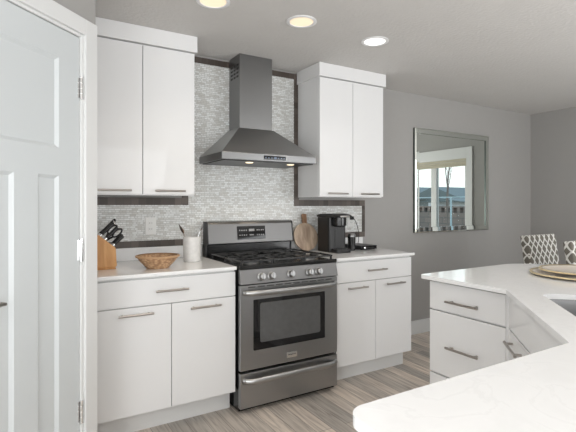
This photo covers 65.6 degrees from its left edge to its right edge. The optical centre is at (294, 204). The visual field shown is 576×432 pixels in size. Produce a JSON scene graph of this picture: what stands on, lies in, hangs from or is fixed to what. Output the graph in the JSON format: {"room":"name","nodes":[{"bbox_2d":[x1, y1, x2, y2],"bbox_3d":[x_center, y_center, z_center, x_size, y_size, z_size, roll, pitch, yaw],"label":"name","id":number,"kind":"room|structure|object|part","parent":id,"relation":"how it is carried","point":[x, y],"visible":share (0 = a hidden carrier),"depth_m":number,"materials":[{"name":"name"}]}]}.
{"room":"kitchen","nodes":[
{"label":"kitchen","id":0,"kind":"room"},
{"bbox_2d":[53,0,95,24],"bbox_3d":[-1.288,0.096,1.169,0.602,2.403,3.426,0,0,3],"label":"wall","id":1,"kind":"structure","parent":0,"point":[86,9],"depth_m":2.02,"materials":[{"name":"grey paint"}]},
{"bbox_2d":[0,0,83,431],"bbox_3d":[-1.016,0.274,1.720,0.097,2.032,0.592,0,0,14],"label":"door","id":2,"kind":"structure","parent":1,"relation":"in","point":[41,86],"depth_m":1.79,"materials":[{"name":"white wood"}]},
{"bbox_3d":[-1.051,0.368,1.504,0.062,0.060,0.156,0,0,14],"label":"lever handle","id":3,"kind":"part","parent":2,"relation":"part of","materials":[{"name":"silver metal"}]},
{"bbox_2d":[6,0,96,431],"bbox_3d":[-1.067,0.233,1.718,0.110,2.130,0.781,0,0,14],"label":"trim","id":4,"kind":"structure","parent":1,"relation":"attached to","point":[50,11],"depth_m":2.01,"materials":[{"name":"white wood"}]},
{"bbox_2d":[135,331,431,431],"bbox_3d":[1.214,1.348,0.463,8.300,0.100,7.120,0,0,-31],"label":"floor","id":5,"kind":"structure","parent":0,"point":[331,409],"depth_m":2.86,"materials":[{"name":"grey wood"}]},
{"bbox_2d":[97,270,234,431],"bbox_3d":[-0.865,0.852,2.826,0.797,0.892,0.672,0,0,-31],"label":"base cabinet","id":6,"kind":"object","parent":5,"relation":"on","point":[166,344],"visible":0.75,"depth_m":2.55,"materials":[{"name":"white wood"}]},
{"bbox_3d":[-0.884,0.866,2.473,0.394,0.593,0.019,0,0,-31],"label":"door","id":7,"kind":"part","parent":6,"relation":"part of","materials":[{"name":"white wood"}]},
{"bbox_3d":[-0.870,0.607,2.450,0.186,0.013,0.034,0,0,-31],"label":"handle","id":8,"kind":"part","parent":6,"relation":"part of","materials":[{"name":"silver metal"}]},
{"bbox_3d":[-0.713,0.491,2.577,0.793,0.146,0.019,0,0,-31],"label":"drawer","id":9,"kind":"part","parent":6,"relation":"part of","materials":[{"name":"white wood"}]},
{"bbox_2d":[97,245,236,280],"bbox_3d":[-0.882,0.351,2.827,0.828,0.107,0.657,0,0,-31],"label":"countertop","id":10,"kind":"structure","parent":6,"relation":"on","point":[128,266],"depth_m":2.76,"materials":[{"name":"white stone"}]},
{"bbox_2d":[97,235,116,269],"bbox_3d":[-1.157,0.282,2.662,0.165,0.203,0.120,0,0,-31],"label":"knife block","id":11,"kind":"object","parent":10,"relation":"on","point":[106,252],"visible":0.58,"depth_m":2.63,"materials":[{"name":"brown wood"}]},
{"bbox_2d":[98,221,113,235],"bbox_3d":[-1.130,0.143,2.679,0.096,0.093,0.016,0,0,-31],"label":"kitchen knife","id":12,"kind":"object","parent":11,"relation":"in","point":[99,233],"visible":0.66,"depth_m":2.67,"materials":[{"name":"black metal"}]},
{"bbox_2d":[100,222,114,236],"bbox_3d":[-1.109,0.149,2.642,0.089,0.086,0.016,0,0,-31],"label":"kitchen knife","id":13,"kind":"object","parent":11,"relation":"in","point":[111,225],"visible":1,"depth_m":2.64,"materials":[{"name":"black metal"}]},
{"bbox_2d":[104,226,118,239],"bbox_3d":[-1.089,0.173,2.657,0.085,0.082,0.016,0,0,-31],"label":"kitchen knife","id":14,"kind":"object","parent":11,"relation":"in","point":[115,229],"visible":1,"depth_m":2.65,"materials":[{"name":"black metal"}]},
{"bbox_2d":[106,224,122,240],"bbox_3d":[-1.111,0.173,2.740,0.107,0.099,0.043,0,0,-16],"label":"scissors","id":15,"kind":"object","parent":11,"relation":"in","point":[121,229],"visible":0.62,"depth_m":2.73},
{"bbox_2d":[112,235,123,245],"bbox_3d":[-1.055,0.216,2.671,0.071,0.069,0.016,0,0,-31],"label":"kitchen knife","id":16,"kind":"object","parent":11,"relation":"in","point":[120,238],"visible":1,"depth_m":2.67,"materials":[{"name":"black metal"}]},
{"bbox_2d":[135,253,179,268],"bbox_3d":[-0.832,0.345,2.713,0.262,0.077,0.262,0,0,-31],"label":"woven bowl","id":17,"kind":"object","parent":10,"relation":"on","point":[149,260],"visible":1,"depth_m":2.64,"materials":[{"name":"wicker"}]},
{"bbox_2d":[183,236,200,261],"bbox_3d":[-0.694,0.300,3.014,0.118,0.166,0.118,0,0,-31],"label":"utensil crock","id":18,"kind":"object","parent":10,"relation":"on","point":[191,244],"visible":0.98,"depth_m":2.96,"materials":[{"name":"white ceramic"}]},
{"bbox_3d":[-0.700,0.489,2.554,0.186,0.013,0.034,0,0,-31],"label":"handle","id":19,"kind":"part","parent":6,"relation":"part of","materials":[{"name":"silver metal"}]},
{"bbox_3d":[-0.543,0.866,2.680,0.394,0.593,0.019,0,0,-31],"label":"door","id":20,"kind":"part","parent":6,"relation":"part of","materials":[{"name":"white wood"}]},
{"bbox_3d":[-0.529,0.607,2.657,0.186,0.013,0.034,0,0,-31],"label":"handle","id":21,"kind":"part","parent":6,"relation":"part of","materials":[{"name":"silver metal"}]},
{"bbox_2d":[203,220,337,410],"bbox_3d":[-0.178,0.712,3.192,0.736,1.172,0.738,0,0,-31],"label":"gas range","id":22,"kind":"object","parent":5,"relation":"on","point":[286,298],"visible":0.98,"depth_m":2.95,"materials":[{"name":"silver metal"}]},
{"bbox_3d":[-0.338,0.212,3.447,0.710,0.171,0.068,0,0,-31],"label":"guard panel","id":23,"kind":"part","parent":22,"relation":"part of","materials":[{"name":"metal"}]},
{"bbox_3d":[-0.204,0.455,2.801,0.054,0.054,0.043,0,0,-31],"label":"knob","id":24,"kind":"part","parent":22,"relation":"part of","materials":[{"name":"metal"}]},
{"bbox_3d":[-0.143,0.455,2.838,0.054,0.054,0.043,0,0,-31],"label":"knob","id":25,"kind":"part","parent":22,"relation":"part of","materials":[{"name":"metal"}]},
{"bbox_2d":[207,253,336,269],"bbox_3d":[-0.192,0.392,3.215,0.736,0.024,0.656,0,0,-31],"label":"cooktop","id":26,"kind":"object","parent":22,"relation":"in","point":[314,261],"depth_m":3.01,"materials":[{"name":"black metal"}]},
{"bbox_3d":[-0.028,1.154,2.946,0.736,0.216,0.034,0,0,-31],"label":"storage drawer","id":27,"kind":"part","parent":22,"relation":"part of","materials":[{"name":"metal"}]},
{"bbox_3d":[-0.028,0.766,2.946,0.736,0.527,0.034,0,0,-31],"label":"oven door","id":28,"kind":"part","parent":22,"relation":"part of","materials":[{"name":"metal"}]},
{"bbox_3d":[-0.026,0.450,2.942,0.736,0.091,0.043,0,0,-31],"label":"control panel","id":29,"kind":"part","parent":22,"relation":"part of","materials":[{"name":"metal"}]},
{"bbox_3d":[-0.002,1.091,2.914,0.720,0.042,0.073,0,0,-31],"label":"handle","id":30,"kind":"part","parent":22,"relation":"part of","materials":[{"name":"metal"}]},
{"bbox_3d":[-0.001,0.548,2.912,0.719,0.034,0.074,0,0,-31],"label":"handle","id":31,"kind":"part","parent":22,"relation":"part of","materials":[{"name":"metal"}]},
{"bbox_3d":[-0.020,0.455,2.913,0.054,0.054,0.043,0,0,-31],"label":"knob","id":32,"kind":"part","parent":22,"relation":"part of","materials":[{"name":"metal"}]},
{"bbox_3d":[0.104,0.455,2.988,0.054,0.054,0.043,0,0,-31],"label":"knob","id":33,"kind":"part","parent":22,"relation":"part of","materials":[{"name":"metal"}]},
{"bbox_3d":[0.167,0.455,3.026,0.054,0.054,0.043,0,0,-31],"label":"knob","id":34,"kind":"part","parent":22,"relation":"part of","materials":[{"name":"metal"}]},
{"bbox_2d":[334,243,410,379],"bbox_3d":[0.452,0.823,3.625,0.748,0.950,0.672,0,0,-31],"label":"base cabinet","id":35,"kind":"object","parent":5,"relation":"on","point":[374,295],"depth_m":3.37,"materials":[{"name":"white wood"}]},
{"bbox_2d":[291,237,414,261],"bbox_3d":[0.455,0.351,3.639,0.769,0.107,0.657,0,0,-31],"label":"countertop","id":36,"kind":"structure","parent":35,"relation":"on","point":[358,254],"depth_m":3.49,"materials":[{"name":"white stone"}]},
{"bbox_2d":[293,214,317,250],"bbox_3d":[0.084,0.230,3.715,0.234,0.304,0.096,0,0,-31],"label":"cutting board","id":37,"kind":"object","parent":36,"relation":"on","point":[305,235],"visible":0.91,"depth_m":3.70,"materials":[{"name":"brown wood"}]},
{"bbox_3d":[0.078,0.125,3.746,0.049,0.093,0.038,0,0,-31],"label":"handle","id":38,"kind":"part","parent":37,"relation":"part of","materials":[{"name":"brown wood"}]},
{"bbox_2d":[317,213,351,252],"bbox_3d":[0.324,0.229,3.626,0.170,0.310,0.288,0,0,-31],"label":"coffee maker","id":39,"kind":"object","parent":36,"relation":"on","point":[331,227],"visible":1,"depth_m":3.58,"materials":[{"name":"black plastic"}]},
{"bbox_3d":[0.319,0.088,3.635,0.166,0.028,0.268,0,0,-31],"label":"lid","id":40,"kind":"part","parent":39,"relation":"part of","materials":[{"name":"black plastic"}]},
{"bbox_3d":[0.346,0.265,3.590,0.060,0.135,0.002,0,0,-31],"label":"panel","id":41,"kind":"part","parent":39,"relation":"part of","materials":[{"name":"black plastic"}]},
{"bbox_2d":[331,248,350,252],"bbox_3d":[0.369,0.369,3.553,0.150,0.028,0.089,0,0,-31],"label":"drip tray","id":42,"kind":"object","parent":39,"relation":"on","point":[333,250],"depth_m":3.52,"materials":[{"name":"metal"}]},
{"bbox_2d":[347,233,355,250],"bbox_3d":[0.472,0.313,3.721,0.068,0.140,0.068,0,0,-31],"label":"travel mug","id":43,"kind":"object","parent":36,"relation":"on","point":[351,237],"visible":0.9,"depth_m":3.69,"materials":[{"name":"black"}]},
{"bbox_2d":[350,216,358,241],"bbox_3d":[0.433,0.245,3.946,0.347,0.274,0.050,0,0,-38],"label":"power cord","id":44,"kind":"object","parent":36,"relation":"on","point":[352,217],"visible":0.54,"depth_m":4.02,"materials":[{"name":"plastic"}]},
{"bbox_3d":[0.444,0.866,3.279,0.370,0.593,0.019,0,0,-31],"label":"door","id":45,"kind":"part","parent":35,"relation":"part of","materials":[{"name":"white wood"}]},
{"bbox_3d":[0.458,0.607,3.256,0.186,0.013,0.034,0,0,-31],"label":"handle","id":46,"kind":"part","parent":35,"relation":"part of","materials":[{"name":"silver metal"}]},
{"bbox_3d":[0.572,0.365,3.874,0.170,0.036,0.261,0,0,-31],"label":"pod drawer","id":47,"kind":"part","parent":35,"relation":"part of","materials":[{"name":"black plastic"}]},
{"bbox_3d":[0.630,0.364,3.778,0.156,0.026,0.005,0,0,-31],"label":"drawer","id":48,"kind":"part","parent":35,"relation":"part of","materials":[{"name":"black glass"}]},
{"bbox_3d":[0.604,0.491,3.376,0.744,0.146,0.019,0,0,-31],"label":"drawer","id":49,"kind":"part","parent":35,"relation":"part of","materials":[{"name":"white wood"}]},
{"bbox_3d":[0.618,0.489,3.353,0.186,0.013,0.034,0,0,-31],"label":"handle","id":50,"kind":"part","parent":35,"relation":"part of","materials":[{"name":"silver metal"}]},
{"bbox_3d":[0.764,0.866,3.473,0.370,0.593,0.019,0,0,-31],"label":"door","id":51,"kind":"part","parent":35,"relation":"part of","materials":[{"name":"white wood"}]},
{"bbox_3d":[0.777,0.607,3.450,0.186,0.013,0.034,0,0,-31],"label":"handle","id":52,"kind":"part","parent":35,"relation":"part of","materials":[{"name":"silver metal"}]},
{"bbox_2d":[430,280,505,383],"bbox_3d":[1.103,0.851,2.386,0.655,0.892,0.467,0,0,-31],"label":"base cabinet","id":53,"kind":"object","parent":5,"relation":"on","point":[468,325],"visible":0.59,"depth_m":2.24,"materials":[{"name":"white wood"}]},
{"bbox_3d":[0.858,1.053,2.246,0.019,0.290,0.448,0,0,-31],"label":"drawer","id":54,"kind":"part","parent":53,"relation":"part of","materials":[{"name":"white wood"}]},
{"bbox_3d":[0.834,0.741,2.232,0.036,0.012,0.191,0,0,-31],"label":"handle","id":55,"kind":"part","parent":53,"relation":"part of","materials":[{"name":"silver metal"}]},
{"bbox_3d":[0.834,0.503,2.232,0.036,0.012,0.191,0,0,-31],"label":"handle","id":56,"kind":"part","parent":53,"relation":"part of","materials":[{"name":"silver metal"}]},
{"bbox_3d":[0.858,0.734,2.246,0.019,0.331,0.448,0,0,-31],"label":"drawer","id":57,"kind":"part","parent":53,"relation":"part of","materials":[{"name":"white wood"}]},
{"bbox_3d":[0.858,0.488,2.246,0.019,0.145,0.448,0,0,-31],"label":"drawer","id":58,"kind":"part","parent":53,"relation":"part of","materials":[{"name":"white wood"}]},
{"bbox_2d":[503,294,562,360],"bbox_3d":[1.290,0.851,1.540,1.172,0.892,1.204,0,0,-31],"label":"base cabinet","id":59,"kind":"object","parent":5,"relation":"on","point":[525,336],"visible":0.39,"depth_m":1.80,"materials":[{"name":"white wood"}]},
{"bbox_2d":[353,264,575,431],"bbox_3d":[1.026,0.394,1.593,2.389,0.021,1.848,0,0,-31],"label":"countertop","id":60,"kind":"structure","parent":59,"relation":"on","point":[535,392],"depth_m":0.94,"materials":[{"name":"white stone"}]},
{"bbox_2d":[529,267,575,279],"bbox_3d":[1.534,0.375,2.394,0.494,0.017,0.494,0,0,-31],"label":"platter","id":61,"kind":"object","parent":60,"relation":"on","point":[536,270],"visible":0.63,"depth_m":2.37,"materials":[{"name":"gold ceramic"}]},
{"bbox_2d":[538,264,575,274],"bbox_3d":[1.534,0.357,2.394,0.404,0.021,0.404,0,0,-31],"label":"platter","id":62,"kind":"object","parent":61,"relation":"on","point":[570,269],"visible":1,"depth_m":2.49,"materials":[{"name":"beige ceramic"}]},
{"bbox_3d":[1.534,0.359,2.394,0.380,0.018,0.380,0,0,-31],"label":"dish","id":63,"kind":"part","parent":62,"relation":"part of","materials":[{"name":"beige ceramic"}]},
{"bbox_2d":[550,299,575,315],"bbox_3d":[1.178,0.502,1.573,0.444,0.193,0.669,0,0,14],"label":"sink","id":64,"kind":"object","parent":60,"relation":"in","point":[569,305],"visible":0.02,"depth_m":1.90,"materials":[{"name":"metal"}]},
{"bbox_3d":[0.919,0.613,1.890,0.036,0.013,0.200,0,0,14],"label":"handle","id":65,"kind":"part","parent":59,"relation":"part of","materials":[{"name":"silver metal"}]},
{"bbox_3d":[0.932,0.866,1.826,0.019,0.594,0.415,0,0,14],"label":"door","id":66,"kind":"part","parent":59,"relation":"part of","materials":[{"name":"white wood"}]},
{"bbox_2d":[520,234,558,263],"bbox_3d":[2.300,0.784,3.849,0.456,1.028,0.483,0,0,-31],"label":"dining chair","id":67,"kind":"object","parent":5,"relation":"on","point":[541,248],"visible":0.34,"depth_m":3.96,"materials":[{"name":"fabric"}]},
{"bbox_2d":[563,241,575,264],"bbox_3d":[2.311,0.784,3.239,0.456,1.028,0.483,0,0,-31],"label":"dining chair","id":68,"kind":"object","parent":5,"relation":"on","point":[569,246],"visible":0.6,"depth_m":3.28,"materials":[{"name":"fabric"}]},
{"bbox_2d":[97,55,530,320],"bbox_3d":[-0.602,0.096,3.456,8.300,2.403,0.120,0,0,-31],"label":"wall","id":69,"kind":"structure","parent":0,"point":[388,218],"depth_m":4.69,"materials":[{"name":"grey paint"}]},
{"bbox_2d":[96,17,196,195],"bbox_3d":[-1.016,-0.581,2.909,0.680,1.047,0.354,0,0,-31],"label":"upper cabinet","id":70,"kind":"object","parent":69,"relation":"attached to","point":[145,75],"visible":0.71,"depth_m":2.79,"materials":[{"name":"white wood"}]},
{"bbox_3d":[-1.082,-0.086,2.683,0.192,0.013,0.034,0,0,-31],"label":"handle","id":71,"kind":"part","parent":70,"relation":"part of","materials":[{"name":"silver metal"}]},
{"bbox_3d":[-1.096,-0.529,2.707,0.330,0.930,0.021,0,0,-31],"label":"door","id":72,"kind":"part","parent":70,"relation":"part of","materials":[{"name":"white wood"}]},
{"bbox_3d":[-1.021,-1.052,2.917,0.680,0.104,0.337,0,0,-31],"label":"crown panel","id":73,"kind":"part","parent":70,"relation":"part of","materials":[{"name":"white wood"}]},
{"bbox_3d":[-0.810,-0.529,2.880,0.330,0.930,0.021,0,0,-31],"label":"door","id":74,"kind":"part","parent":70,"relation":"part of","materials":[{"name":"white wood"}]},
{"bbox_3d":[-0.796,-0.086,2.857,0.192,0.013,0.034,0,0,-31],"label":"handle","id":75,"kind":"part","parent":70,"relation":"part of","materials":[{"name":"silver metal"}]},
{"bbox_2d":[97,56,364,247],"bbox_3d":[-0.381,-0.396,3.511,2.395,1.386,0.012,0,0,-31],"label":"backsplash","id":76,"kind":"structure","parent":69,"relation":"attached to","point":[221,193],"depth_m":3.40,"materials":[{"name":"tile"}]},
{"bbox_2d":[145,217,155,234],"bbox_3d":[-1.007,0.152,3.122,0.076,0.120,0.009,0,0,-31],"label":"wall outlet","id":77,"kind":"object","parent":76,"relation":"attached to","point":[150,223],"visible":1,"depth_m":3.12,"materials":[{"name":"white plastic"}]},
{"bbox_2d":[347,214,353,226],"bbox_3d":[0.506,0.143,4.039,0.076,0.120,0.009,0,0,-31],"label":"wall outlet","id":78,"kind":"object","parent":76,"relation":"attached to","point":[350,223],"visible":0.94,"depth_m":4.03,"materials":[{"name":"white plastic"}]},
{"bbox_2d":[199,53,315,168],"bbox_3d":[-0.273,-0.697,3.309,0.746,0.814,0.445,0,0,-31],"label":"range hood","id":79,"kind":"object","parent":69,"relation":"attached to","point":[250,140],"visible":1,"depth_m":3.30,"materials":[{"name":"metal"}]},
{"bbox_2d":[297,62,385,197],"bbox_3d":[0.401,-0.581,3.769,0.687,1.047,0.354,0,0,-31],"label":"upper cabinet","id":80,"kind":"object","parent":69,"relation":"attached to","point":[340,108],"visible":1,"depth_m":3.62,"materials":[{"name":"white wood"}]},
{"bbox_3d":[0.326,-0.529,3.570,0.326,0.930,0.021,0,0,-31],"label":"door","id":81,"kind":"part","parent":80,"relation":"part of","materials":[{"name":"white wood"}]},
{"bbox_3d":[0.396,-1.052,3.776,0.687,0.104,0.337,0,0,-31],"label":"crown panel","id":82,"kind":"part","parent":80,"relation":"part of","materials":[{"name":"white wood"}]},
{"bbox_3d":[0.608,-0.529,3.741,0.326,0.930,0.021,0,0,-31],"label":"door","id":83,"kind":"part","parent":80,"relation":"part of","materials":[{"name":"white wood"}]},
{"bbox_3d":[0.623,-0.086,3.717,0.192,0.013,0.034,0,0,-31],"label":"handle","id":84,"kind":"part","parent":80,"relation":"part of","materials":[{"name":"silver metal"}]},
{"bbox_2d":[411,318,429,334],"bbox_3d":[1.755,1.230,4.806,2.700,0.135,0.016,0,0,-31],"label":"baseboard","id":85,"kind":"structure","parent":69,"relation":"attached to","point":[423,325],"depth_m":4.50,"materials":[{"name":"white wood"}]},
{"bbox_2d":[413,127,488,232],"bbox_3d":[1.683,-0.241,4.749,1.155,1.047,0.034,0,0,-31],"label":"wall mirror","id":86,"kind":"object","parent":69,"relation":"attached to","point":[451,169],"visible":1,"depth_m":4.71,"materials":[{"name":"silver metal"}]},
{"bbox_2d":[96,0,575,114],"bbox_3d":[1.214,-1.155,0.463,8.300,0.100,7.120,0,0,-31],"label":"ceiling","id":87,"kind":"structure","parent":0,"point":[519,56],"depth_m":3.00,"materials":[{"name":"white paint"}]},
{"bbox_2d":[196,0,229,8],"bbox_3d":[-0.444,-1.101,2.428,0.184,0.007,0.184,0,0,-31],"label":"recessed light","id":88,"kind":"object","parent":87,"relation":"in","point":[211,4],"visible":1,"depth_m":2.45,"materials":[{"name":"white ceramic"}]},
{"bbox_2d":[286,15,316,27],"bbox_3d":[0.040,-1.101,2.699,0.184,0.007,0.184,0,0,-31],"label":"recessed light","id":89,"kind":"object","parent":87,"relation":"in","point":[298,21],"visible":1,"depth_m":2.69,"materials":[{"name":"white ceramic"}]},
{"bbox_2d":[361,36,388,46],"bbox_3d":[0.541,-1.101,3.026,0.184,0.007,0.184,0,0,-31],"label":"recessed light","id":90,"kind":"object","parent":87,"relation":"in","point":[374,41],"visible":1,"depth_m":3.02,"materials":[{"name":"white ceramic"}]},
{"bbox_2d":[531,107,575,263],"bbox_3d":[4.739,0.096,2.601,0.114,2.403,7.120,0,0,-31],"label":"wall","id":91,"kind":"structure","parent":0,"point":[553,133],"depth_m":5.25,"materials":[{"name":"grey paint"}]}
]}

